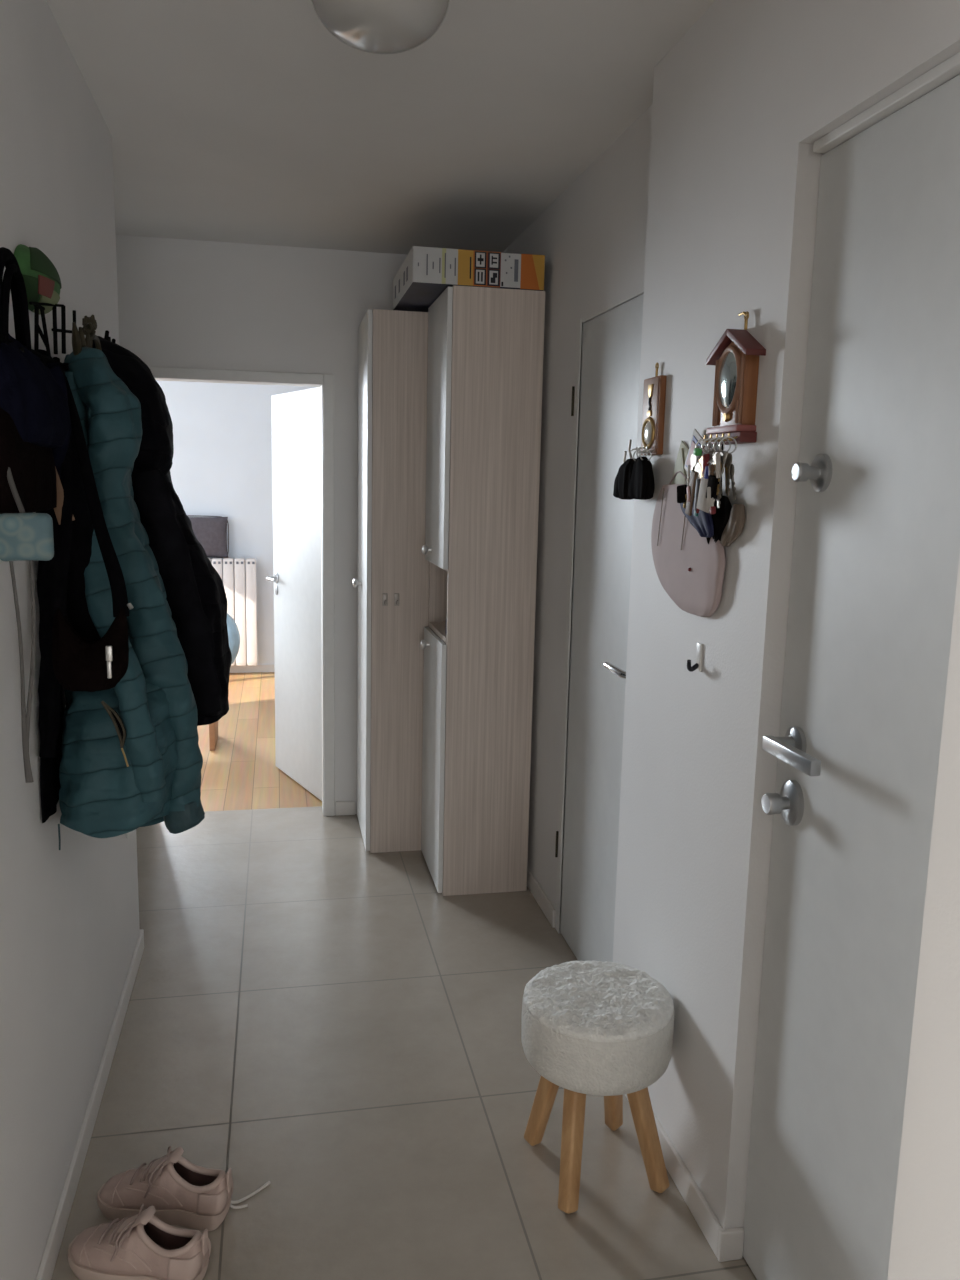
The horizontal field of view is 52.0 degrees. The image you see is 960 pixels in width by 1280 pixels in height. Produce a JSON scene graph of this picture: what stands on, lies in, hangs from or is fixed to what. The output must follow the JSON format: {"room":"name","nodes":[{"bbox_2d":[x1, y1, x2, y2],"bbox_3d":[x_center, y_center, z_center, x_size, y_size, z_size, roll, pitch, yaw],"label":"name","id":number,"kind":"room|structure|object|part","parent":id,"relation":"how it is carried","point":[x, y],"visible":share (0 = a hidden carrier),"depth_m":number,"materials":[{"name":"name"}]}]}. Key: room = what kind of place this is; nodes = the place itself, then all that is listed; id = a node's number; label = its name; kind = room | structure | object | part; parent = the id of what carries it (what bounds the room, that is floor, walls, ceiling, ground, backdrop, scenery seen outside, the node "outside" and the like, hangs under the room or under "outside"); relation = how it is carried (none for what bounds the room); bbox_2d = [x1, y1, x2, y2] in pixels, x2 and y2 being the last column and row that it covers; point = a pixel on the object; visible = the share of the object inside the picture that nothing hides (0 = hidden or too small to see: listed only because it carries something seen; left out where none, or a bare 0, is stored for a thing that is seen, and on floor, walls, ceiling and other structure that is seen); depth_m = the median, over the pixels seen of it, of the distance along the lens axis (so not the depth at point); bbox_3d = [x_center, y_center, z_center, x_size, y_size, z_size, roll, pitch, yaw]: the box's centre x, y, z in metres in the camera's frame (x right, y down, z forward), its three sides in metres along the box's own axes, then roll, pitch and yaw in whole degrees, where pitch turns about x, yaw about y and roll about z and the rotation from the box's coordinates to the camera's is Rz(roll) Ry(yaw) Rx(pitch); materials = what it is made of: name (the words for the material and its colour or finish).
{"room":"entrance hallway","nodes":[
{"label":"entrance hallway","id":0,"kind":"room"},
{"bbox_2d":[0,0,139,1279],"bbox_3d":[-1.471,-0.080,2.087,1.160,2.430,3.950,-1,9,-12],"label":"wall","id":1,"kind":"structure","parent":0,"point":[70,928],"depth_m":1.90,"materials":[{"name":"paint"}]},
{"bbox_2d":[0,244,115,375],"bbox_3d":[-0.836,-0.610,2.002,0.058,0.271,1.160,-1,9,-12],"label":"coat rack","id":2,"kind":"object","parent":1,"relation":"attached to","point":[45,359],"depth_m":1.76,"materials":[{"name":"metal"}]},
{"bbox_2d":[0,467,53,782],"bbox_3d":[-0.702,-0.117,1.489,0.074,0.657,0.198,-5,11,-35],"label":"pouch","id":3,"kind":"object","parent":2,"relation":"hanging from","point":[24,536],"visible":0.99,"depth_m":1.42,"materials":[{"name":"teal fabric"}]},
{"bbox_2d":[0,247,56,513],"bbox_3d":[-0.735,-0.410,1.560,0.074,0.414,0.313,-1,9,-12],"label":"shoulder bag","id":4,"kind":"object","parent":2,"relation":"hanging from","point":[32,467],"visible":0.68,"depth_m":1.51,"materials":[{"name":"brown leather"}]},
{"bbox_3d":[-0.747,-0.493,1.554,0.024,0.250,0.211,-1,9,-12],"label":"handle","id":5,"kind":"part","parent":4,"relation":"part of","materials":[{"name":"black fabric"}]},
{"bbox_3d":[-0.734,-0.480,1.552,0.016,0.225,0.170,-1,9,-12],"label":"handle","id":6,"kind":"part","parent":4,"relation":"part of","materials":[{"name":"black fabric"}]},
{"bbox_3d":[-0.837,-0.547,1.986,0.032,0.032,1.090,-1,9,-12],"label":"letter rail","id":7,"kind":"part","parent":2,"relation":"part of","materials":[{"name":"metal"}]},
{"bbox_2d":[0,334,70,478],"bbox_3d":[-0.735,-0.379,1.610,0.094,0.228,0.340,-1,9,-12],"label":"jacket","id":8,"kind":"object","parent":2,"relation":"hanging from","point":[34,394],"visible":0.84,"depth_m":1.53,"materials":[{"name":"blue fabric"}]},
{"bbox_2d":[54,466,74,524],"bbox_3d":[-0.752,-0.302,1.750,0.060,0.193,0.018,5,10,23],"label":"strap","id":9,"kind":"object","parent":8,"relation":"hanging from","point":[60,494],"visible":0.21,"depth_m":1.75,"materials":[{"name":"beige leather"}]},
{"bbox_3d":[-0.802,-0.659,1.813,0.051,0.112,0.242,-1,9,-12],"label":"cap","id":10,"kind":"part","parent":2,"relation":"part of","materials":[{"name":"green fabric"}]},
{"bbox_3d":[-0.794,-0.685,1.800,0.038,0.053,0.199,-1,9,-12],"label":"dark panel","id":11,"kind":"part","parent":2,"relation":"part of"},
{"bbox_3d":[-0.805,-0.625,1.829,0.043,0.039,0.162,-1,9,-12],"label":"pale panel","id":12,"kind":"part","parent":2,"relation":"part of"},
{"bbox_2d":[35,349,100,822],"bbox_3d":[-0.778,-0.107,1.898,0.119,0.874,0.273,-1,9,-12],"label":"coat","id":13,"kind":"object","parent":2,"relation":"hanging from","point":[51,711],"visible":0.41,"depth_m":1.83,"materials":[{"name":"black fabric"}]},
{"bbox_2d":[72,314,101,355],"bbox_3d":[-0.819,-0.622,2.060,0.033,0.125,0.338,-1,9,-15],"label":"flower ornament","id":14,"kind":"object","parent":2,"relation":"attached to","point":[79,340],"visible":0.72,"depth_m":2.04,"materials":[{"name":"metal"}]},
{"bbox_2d":[50,376,133,691],"bbox_3d":[-0.732,-0.193,1.766,0.218,0.564,0.118,8,12,38],"label":"handbag","id":15,"kind":"object","parent":2,"relation":"hanging from","point":[80,663],"visible":0.96,"depth_m":1.76,"materials":[{"name":"brown leather"}]},
{"bbox_3d":[-0.654,0.052,1.739,0.008,0.031,0.006,-1,9,-12],"label":"zip pull","id":16,"kind":"part","parent":15,"relation":"part of","materials":[{"name":"silver metal"}]},
{"bbox_2d":[58,346,204,849],"bbox_3d":[-0.724,-0.042,2.056,0.286,1.100,0.570,-1,9,-12],"label":"coat","id":17,"kind":"object","parent":2,"relation":"hanging from","point":[132,759],"visible":0.74,"depth_m":1.91,"materials":[{"name":"green fabric"}]},
{"bbox_2d":[64,346,133,478],"bbox_3d":[-0.768,-0.454,1.984,0.102,0.269,0.234,-7,12,-40],"label":"hood","id":18,"kind":"object","parent":17,"relation":"attached to","point":[104,403],"depth_m":1.92,"materials":[{"name":"teal fabric"}]},
{"bbox_3d":[-0.656,0.217,1.820,0.014,0.036,0.004,2,9,5],"label":"zip pull","id":19,"kind":"part","parent":17,"relation":"part of","materials":[{"name":"gold metal"}]},
{"bbox_2d":[92,336,231,725],"bbox_3d":[-0.800,-0.268,2.489,0.316,0.953,0.432,-1,9,-12],"label":"coat","id":20,"kind":"object","parent":2,"relation":"hanging from","point":[196,598],"visible":0.48,"depth_m":2.36,"materials":[{"name":"black fabric"}]},
{"bbox_2d":[92,336,173,475],"bbox_3d":[-0.863,-0.571,2.458,0.186,0.350,0.324,-1,9,-12],"label":"hood","id":21,"kind":"object","parent":20,"relation":"attached to","point":[156,451],"depth_m":2.35,"materials":[{"name":"fabric"}]},
{"bbox_2d":[35,929,143,1279],"bbox_3d":[-0.873,1.177,1.804,0.151,0.065,2.761,-1,9,-12],"label":"baseboard","id":22,"kind":"structure","parent":1,"relation":"attached to","point":[51,1251],"depth_m":2.21,"materials":[{"name":"white wood"}]},
{"bbox_2d":[167,1238,210,1279],"bbox_3d":[-0.538,1.152,1.843,0.056,0.046,0.083,3,9,12],"label":"heels","id":23,"kind":"structure","parent":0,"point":[178,1269],"depth_m":1.81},
{"bbox_2d":[197,1179,233,1215],"bbox_3d":[-0.534,1.126,2.009,0.056,0.046,0.083,2,9,7],"label":"heels","id":24,"kind":"structure","parent":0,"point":[207,1205],"depth_m":1.97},
{"bbox_2d":[156,380,315,664],"bbox_3d":[-2.390,-0.950,7.365,4.500,2.430,0.100,-1,9,-12],"label":"wall","id":25,"kind":"structure","parent":0,"point":[222,459],"depth_m":7.36,"materials":[{"name":"paint"}]},
{"bbox_2d":[209,558,257,665],"bbox_3d":[-2.251,-0.170,7.381,1.132,0.893,0.171,-1,9,-12],"label":"radiator","id":26,"kind":"object","parent":25,"relation":"attached to","point":[245,613],"visible":0.22,"depth_m":7.37,"materials":[{"name":"metal"}]},
{"bbox_2d":[187,515,228,558],"bbox_3d":[-2.132,-0.765,7.310,0.521,0.315,0.125,-1,9,-12],"label":"cushion","id":27,"kind":"object","parent":26,"relation":"on","point":[210,531],"visible":0.41,"depth_m":7.30,"materials":[{"name":"fabric"}]},
{"bbox_2d":[230,664,274,672],"bbox_3d":[-2.406,0.229,7.500,4.300,0.060,0.010,-1,9,-12],"label":"baseboard","id":28,"kind":"structure","parent":25,"relation":"attached to","point":[258,668],"depth_m":7.63,"materials":[{"name":"white wood"}]},
{"bbox_2d":[116,235,406,813],"bbox_3d":[-1.125,-0.414,4.214,2.700,2.430,0.130,-1,9,-12],"label":"wall","id":29,"kind":"structure","parent":0,"point":[183,303],"depth_m":4.06,"materials":[{"name":"paint"}]},
{"bbox_2d":[148,366,334,815],"bbox_3d":[-1.054,-0.167,4.263,0.833,1.930,0.142,-1,9,-12],"label":"trim","id":30,"kind":"structure","parent":29,"relation":"attached to","point":[325,381],"depth_m":4.21,"materials":[{"name":"white wood"}]},
{"bbox_2d":[266,387,321,800],"bbox_3d":[-0.854,-0.222,4.718,0.162,1.887,0.690,-4,11,-31],"label":"door","id":31,"kind":"structure","parent":29,"relation":"in","point":[296,415],"depth_m":4.70,"materials":[{"name":"wood"}]},
{"bbox_3d":[-1.022,-0.303,4.892,0.061,0.052,0.141,-4,11,-31],"label":"handle","id":32,"kind":"part","parent":31,"relation":"part of","materials":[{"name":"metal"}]},
{"bbox_2d":[335,801,354,815],"bbox_3d":[-0.608,0.759,4.442,0.089,0.065,0.011,-1,9,-12],"label":"baseboard","id":33,"kind":"structure","parent":29,"relation":"attached to","point":[341,807],"depth_m":4.44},
{"bbox_2d":[46,0,715,254],"bbox_3d":[-1.281,-1.335,1.945,4.500,0.100,10.900,-1,9,-12],"label":"ceiling","id":34,"kind":"structure","parent":0,"point":[233,121],"depth_m":2.52,"materials":[{"name":"paint"}]},
{"bbox_2d":[311,0,449,53],"bbox_3d":[-0.183,-1.165,1.802,0.258,0.140,0.258,-1,9,-12],"label":"ceiling lamp","id":35,"kind":"object","parent":34,"relation":"attached to","point":[369,26],"visible":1,"depth_m":1.76,"materials":[{"name":"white glass"}]},
{"bbox_2d":[51,672,756,1279],"bbox_3d":[-1.337,1.163,2.347,4.500,0.100,10.900,-1,9,-12],"label":"floor","id":36,"kind":"structure","parent":0,"point":[308,1015],"depth_m":2.53,"materials":[{"name":"tile"}]},
{"bbox_2d":[67,1204,210,1279],"bbox_3d":[-0.650,1.137,1.863,0.284,0.134,0.102,3,9,12],"label":"sneaker","id":37,"kind":"object","parent":36,"relation":"on","point":[141,1246],"visible":1,"depth_m":1.83,"materials":[{"name":"leather"}]},
{"bbox_2d":[97,1146,270,1230],"bbox_3d":[-0.615,1.112,2.025,0.348,0.134,0.137,0,9,-5],"label":"sneaker","id":38,"kind":"object","parent":36,"relation":"on","point":[182,1192],"visible":0.98,"depth_m":1.99,"materials":[{"name":"leather"}]},
{"bbox_2d":[209,721,217,750],"bbox_3d":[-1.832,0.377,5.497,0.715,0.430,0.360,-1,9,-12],"label":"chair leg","id":39,"kind":"object","parent":36,"relation":"on","point":[213,728],"visible":0.07,"depth_m":5.43,"materials":[{"name":"brown wood"}]},
{"bbox_2d":[227,613,239,663],"bbox_3d":[-1.459,-0.034,5.487,0.238,0.411,0.221,-1,9,-12],"label":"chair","id":40,"kind":"object","parent":39,"relation":"on","point":[233,632],"visible":0.19,"depth_m":5.45,"materials":[{"name":"blue plastic"}]},
{"bbox_2d":[352,309,428,852],"bbox_3d":[-0.231,-0.223,4.108,0.595,2.125,0.465,-1,9,-12],"label":"tall cabinet","id":41,"kind":"object","parent":36,"relation":"on","point":[392,344],"visible":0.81,"depth_m":3.86,"materials":[{"name":"brown wood"}]},
{"bbox_3d":[-0.510,-0.236,4.076,0.036,0.038,0.038,-1,9,-12],"label":"knob","id":42,"kind":"part","parent":41,"relation":"part of","materials":[{"name":"silver metal"}]},
{"bbox_3d":[-0.478,-0.223,4.057,0.018,2.114,0.461,-1,9,-12],"label":"door","id":43,"kind":"part","parent":41,"relation":"part of","materials":[{"name":"white wood"}]},
{"bbox_2d":[382,593,387,605],"bbox_3d":[-0.368,-0.156,3.833,0.020,0.050,0.034,-1,9,-12],"label":"hook","id":44,"kind":"object","parent":41,"relation":"attached to","point":[384,595],"visible":1,"depth_m":3.84,"materials":[{"name":"silver metal"}]},
{"bbox_2d":[394,593,398,605],"bbox_3d":[-0.323,-0.156,3.842,0.020,0.050,0.034,-1,9,-12],"label":"hook","id":45,"kind":"object","parent":41,"relation":"attached to","point":[396,595],"visible":1,"depth_m":3.85,"materials":[{"name":"silver metal"}]},
{"bbox_2d":[420,285,544,895],"bbox_3d":[-0.028,-0.156,3.672,0.370,2.140,0.440,-1,9,-12],"label":"tall cabinet","id":46,"kind":"object","parent":36,"relation":"on","point":[486,345],"visible":1,"depth_m":3.47,"materials":[{"name":"brown wood"}]},
{"bbox_3d":[-0.210,0.018,3.736,0.036,0.038,0.038,-1,9,-12],"label":"knob","id":47,"kind":"part","parent":46,"relation":"part of","materials":[{"name":"silver metal"}]},
{"bbox_3d":[-0.200,-0.336,3.669,0.036,0.038,0.038,-1,9,-12],"label":"knob","id":48,"kind":"part","parent":46,"relation":"part of","materials":[{"name":"silver metal"}]},
{"bbox_3d":[-0.179,0.436,3.739,0.017,0.920,0.434,-1,9,-12],"label":"door","id":49,"kind":"part","parent":46,"relation":"part of","materials":[{"name":"beige wood"}]},
{"bbox_3d":[-0.152,-0.743,3.549,0.017,0.939,0.434,-1,9,-12],"label":"door","id":50,"kind":"part","parent":46,"relation":"part of","materials":[{"name":"white wood"}]},
{"bbox_2d":[393,246,544,311],"bbox_3d":[-0.059,-1.280,3.546,0.448,0.114,0.571,-1,9,-12],"label":"carton","id":51,"kind":"object","parent":46,"relation":"on","point":[425,273],"visible":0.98,"depth_m":3.28,"materials":[{"name":"grey cardboard"}]},
{"bbox_3d":[-0.146,-1.233,3.244,0.149,0.112,0.002,-1,9,-12],"label":"printed panel","id":52,"kind":"part","parent":51,"relation":"part of","materials":[{"name":"white cardboard"}]},
{"bbox_3d":[-0.048,-1.234,3.264,0.051,0.112,0.002,-1,9,-12],"label":"yellow panel","id":53,"kind":"part","parent":51,"relation":"part of","materials":[{"name":"yellow cardboard"}]},
{"bbox_3d":[0.023,-1.235,3.278,0.094,0.112,0.002,-1,9,-12],"label":"orange panel","id":54,"kind":"part","parent":51,"relation":"part of","materials":[{"name":"cardboard"}]},
{"bbox_3d":[0.046,-1.235,3.283,0.047,0.108,0.003,-1,9,-12],"label":"brown panel","id":55,"kind":"part","parent":51,"relation":"part of","materials":[{"name":"cardboard"}]},
{"bbox_3d":[0.176,-1.236,3.310,0.082,0.112,0.002,-1,9,-12],"label":"orange panel","id":56,"kind":"part","parent":51,"relation":"part of","materials":[{"name":"orange cardboard"}]},
{"bbox_3d":[0.195,-1.236,3.313,0.044,0.112,0.002,-1,9,-12],"label":"yellow panel","id":57,"kind":"part","parent":51,"relation":"part of","materials":[{"name":"yellow cardboard"}]},
{"bbox_2d":[521,960,673,1213],"bbox_3d":[0.252,0.963,2.165,0.328,0.424,0.328,-6,12,-39],"label":"stool","id":58,"kind":"object","parent":36,"relation":"on","point":[599,1028],"visible":1,"depth_m":2.06,"materials":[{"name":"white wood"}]},
{"bbox_3d":[0.153,1.025,2.234,0.102,0.272,0.045,6,10,29],"label":"leg","id":59,"kind":"part","parent":58,"relation":"part of","materials":[{"name":"brown wood"}]},
{"bbox_3d":[0.193,1.052,2.075,0.048,0.274,0.122,3,9,13],"label":"leg","id":60,"kind":"part","parent":58,"relation":"part of","materials":[{"name":"brown wood"}]},
{"bbox_3d":[0.254,0.842,2.145,0.328,0.132,0.328,-1,9,-12],"label":"seat","id":61,"kind":"part","parent":58,"relation":"part of","materials":[{"name":"white fabric"}]},
{"bbox_3d":[0.256,0.769,2.133,0.322,0.032,0.322,-1,9,-12],"label":"seat","id":62,"kind":"part","parent":58,"relation":"part of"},
{"bbox_3d":[0.308,1.022,2.277,0.047,0.273,0.110,5,10,23],"label":"leg","id":63,"kind":"part","parent":58,"relation":"part of","materials":[{"name":"brown wood"}]},
{"bbox_3d":[0.355,1.048,2.121,0.117,0.274,0.045,7,11,31],"label":"leg","id":64,"kind":"part","parent":58,"relation":"part of","materials":[{"name":"brown wood"}]},
{"bbox_2d":[504,0,959,1229],"bbox_3d":[0.421,-0.128,2.652,0.205,2.430,3.600,-1,9,-12],"label":"wall","id":65,"kind":"structure","parent":0,"point":[704,208],"depth_m":1.97,"materials":[{"name":"paint"}]},
{"bbox_2d":[555,318,582,933],"bbox_3d":[0.291,0.001,3.186,0.018,2.000,0.043,-1,9,-12],"label":"trim","id":66,"kind":"structure","parent":65,"relation":"attached to","point":[579,322],"depth_m":3.17,"materials":[{"name":"white wood"}]},
{"bbox_2d":[555,294,643,961],"bbox_3d":[0.344,0.064,2.838,0.109,1.977,0.772,-1,9,-12],"label":"door","id":67,"kind":"structure","parent":65,"relation":"in","point":[611,341],"depth_m":2.88,"materials":[{"name":"white wood"}]},
{"bbox_3d":[0.381,0.082,2.565,0.071,0.052,0.161,-1,9,-12],"label":"handle","id":68,"kind":"part","parent":67,"relation":"part of","materials":[{"name":"silver metal"}]},
{"bbox_2d":[527,866,743,1261],"bbox_3d":[0.246,0.970,3.245,0.066,0.065,2.716,0,9,-10],"label":"baseboard","id":69,"kind":"structure","parent":65,"relation":"attached to","point":[726,1244],"depth_m":2.05,"materials":[{"name":"white wood"}]},
{"bbox_2d":[636,362,666,455],"bbox_3d":[0.383,-0.521,2.223,0.034,0.204,0.102,-1,9,-12],"label":"wooden plaque","id":70,"kind":"object","parent":65,"relation":"attached to","point":[654,392],"visible":0.94,"depth_m":2.20,"materials":[{"name":"brown wood"}]},
{"bbox_2d":[613,440,654,499],"bbox_3d":[0.354,-0.393,2.274,0.038,0.137,0.215,-1,9,-15],"label":"pouch","id":71,"kind":"object","parent":70,"relation":"hanging from","point":[634,479],"visible":1,"depth_m":2.25,"materials":[{"name":"black fabric"}]},
{"bbox_2d":[671,441,688,483],"bbox_3d":[0.426,-0.369,2.083,0.007,0.103,0.114,-1,9,-12],"label":"card","id":72,"kind":"object","parent":65,"relation":"attached to","point":[679,478],"visible":0.57,"depth_m":2.08,"materials":[{"name":"beige paper"}]},
{"bbox_2d":[651,471,725,616],"bbox_3d":[0.424,-0.204,2.044,0.032,0.291,0.365,-1,9,-12],"label":"cloth bag","id":73,"kind":"object","parent":65,"relation":"hanging from","point":[691,570],"visible":0.8,"depth_m":2.02,"materials":[{"name":"beige fabric"}]},
{"bbox_3d":[0.423,-0.340,2.080,0.005,0.033,0.122,-1,9,-12],"label":"cord","id":74,"kind":"part","parent":73,"relation":"part of","materials":[{"name":"fabric"}]},
{"bbox_2d":[687,642,702,671],"bbox_3d":[0.434,0.035,2.006,0.039,0.058,0.024,-3,10,-25],"label":"wall hook","id":75,"kind":"object","parent":65,"relation":"attached to","point":[699,647],"visible":1,"depth_m":2.00,"materials":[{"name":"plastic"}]},
{"bbox_3d":[0.447,0.035,2.012,0.005,0.057,0.024,-1,9,-12],"label":"plate","id":76,"kind":"part","parent":75,"relation":"part of","materials":[{"name":"plastic"}]},
{"bbox_2d":[684,429,710,472],"bbox_3d":[0.437,-0.367,1.990,0.007,0.119,0.120,-1,9,-12],"label":"card","id":77,"kind":"object","parent":65,"relation":"attached to","point":[696,436],"visible":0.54,"depth_m":2.00,"materials":[{"name":"white paper"}]},
{"bbox_2d":[704,311,765,444],"bbox_3d":[0.460,-0.480,1.809,0.051,0.234,0.164,-1,9,-12],"label":"key holder","id":78,"kind":"object","parent":65,"relation":"attached to","point":[735,356],"visible":0.92,"depth_m":1.78,"materials":[{"name":"brown wood"}]},
{"bbox_2d":[677,439,711,508],"bbox_3d":[0.417,-0.316,1.879,0.037,0.133,0.099,-2,10,-20],"label":"bunch","id":79,"kind":"object","parent":78,"relation":"hanging from","point":[683,491],"visible":0.52,"depth_m":1.90,"materials":[{"name":"silver metal"}]},
{"bbox_2d":[680,446,713,537],"bbox_3d":[0.424,-0.291,1.927,0.024,0.173,0.155,-1,9,-12],"label":"pouch","id":80,"kind":"object","parent":78,"relation":"hanging from","point":[703,523],"visible":0.49,"depth_m":1.89,"materials":[{"name":"blue fabric"}]},
{"bbox_2d":[685,438,718,516],"bbox_3d":[0.416,-0.306,1.854,0.044,0.146,0.092,-3,10,-26],"label":"bunch","id":81,"kind":"object","parent":78,"relation":"hanging from","point":[695,474],"visible":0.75,"depth_m":1.86,"materials":[{"name":"silver metal"}]},
{"bbox_2d":[694,438,724,512],"bbox_3d":[0.430,-0.303,1.823,0.038,0.140,0.092,-1,9,-12],"label":"bunch","id":82,"kind":"object","parent":78,"relation":"hanging from","point":[706,457],"visible":0.39,"depth_m":1.82,"materials":[{"name":"silver metal"}]},
{"bbox_2d":[696,437,730,512],"bbox_3d":[0.431,-0.301,1.800,0.045,0.138,0.082,-1,9,-12],"label":"bunch","id":83,"kind":"object","parent":78,"relation":"hanging from","point":[704,504],"visible":0.7,"depth_m":1.80,"materials":[{"name":"silver metal"}]},
{"bbox_3d":[0.445,-0.467,1.864,0.006,0.121,0.006,-1,9,-12],"label":"post","id":84,"kind":"part","parent":78,"relation":"part of","materials":[{"name":"brown wood"}]},
{"bbox_3d":[0.447,-0.425,1.859,0.005,0.041,0.005,-5,11,-34],"label":"post","id":85,"kind":"part","parent":78,"relation":"part of","materials":[{"name":"brown wood"}]},
{"bbox_2d":[706,436,736,514],"bbox_3d":[0.439,-0.295,1.770,0.042,0.139,0.084,-1,9,-12],"label":"bunch","id":86,"kind":"object","parent":78,"relation":"hanging from","point":[719,459],"visible":0.97,"depth_m":1.76,"materials":[{"name":"silver metal"}]},
{"bbox_2d":[706,444,745,546],"bbox_3d":[0.454,-0.270,1.852,0.048,0.189,0.137,-1,9,-12],"label":"pouch","id":87,"kind":"object","parent":78,"relation":"hanging from","point":[728,520],"visible":0.84,"depth_m":1.84,"materials":[{"name":"black fabric"}]},
{"bbox_2d":[706,424,755,433],"bbox_3d":[0.464,-0.389,1.825,0.039,0.012,0.130,-1,9,-12],"label":"shelf","id":88,"kind":"object","parent":78,"relation":"attached to","point":[718,428],"depth_m":1.78,"materials":[{"name":"red paint"}]},
{"bbox_3d":[0.467,-0.374,1.827,0.033,0.019,0.136,-1,9,-12],"label":"hook rail","id":89,"kind":"part","parent":78,"relation":"part of","materials":[{"name":"red paint"}]},
{"bbox_3d":[0.464,-0.412,1.777,0.005,0.041,0.005,-5,11,-34],"label":"post","id":90,"kind":"part","parent":78,"relation":"part of","materials":[{"name":"brown wood"}]},
{"bbox_3d":[0.467,-0.449,1.759,0.005,0.121,0.005,3,9,11],"label":"post","id":91,"kind":"part","parent":78,"relation":"part of","materials":[{"name":"brown wood"}]},
{"bbox_2d":[743,74,959,1279],"bbox_3d":[0.613,0.274,1.385,0.107,2.039,0.825,-1,9,-12],"label":"door","id":92,"kind":"structure","parent":65,"relation":"in","point":[876,551],"depth_m":1.53,"materials":[{"name":"wood"}]},
{"bbox_3d":[0.535,0.190,1.651,0.062,0.060,0.181,-1,9,-12],"label":"handle","id":93,"kind":"part","parent":92,"relation":"part of","materials":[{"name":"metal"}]},
{"bbox_2d":[813,52,959,152],"bbox_3d":[0.667,-0.741,1.225,0.082,0.016,0.818,-1,9,-12],"label":"trim","id":94,"kind":"structure","parent":65,"relation":"attached to","point":[945,71],"depth_m":1.41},
{"bbox_2d":[887,554,959,1279],"bbox_3d":[1.025,0.461,-0.928,0.475,2.430,3.848,-1,9,-12],"label":"wall","id":95,"kind":"structure","parent":0,"point":[925,1240],"depth_m":0.88,"materials":[{"name":"paint"}]}
]}

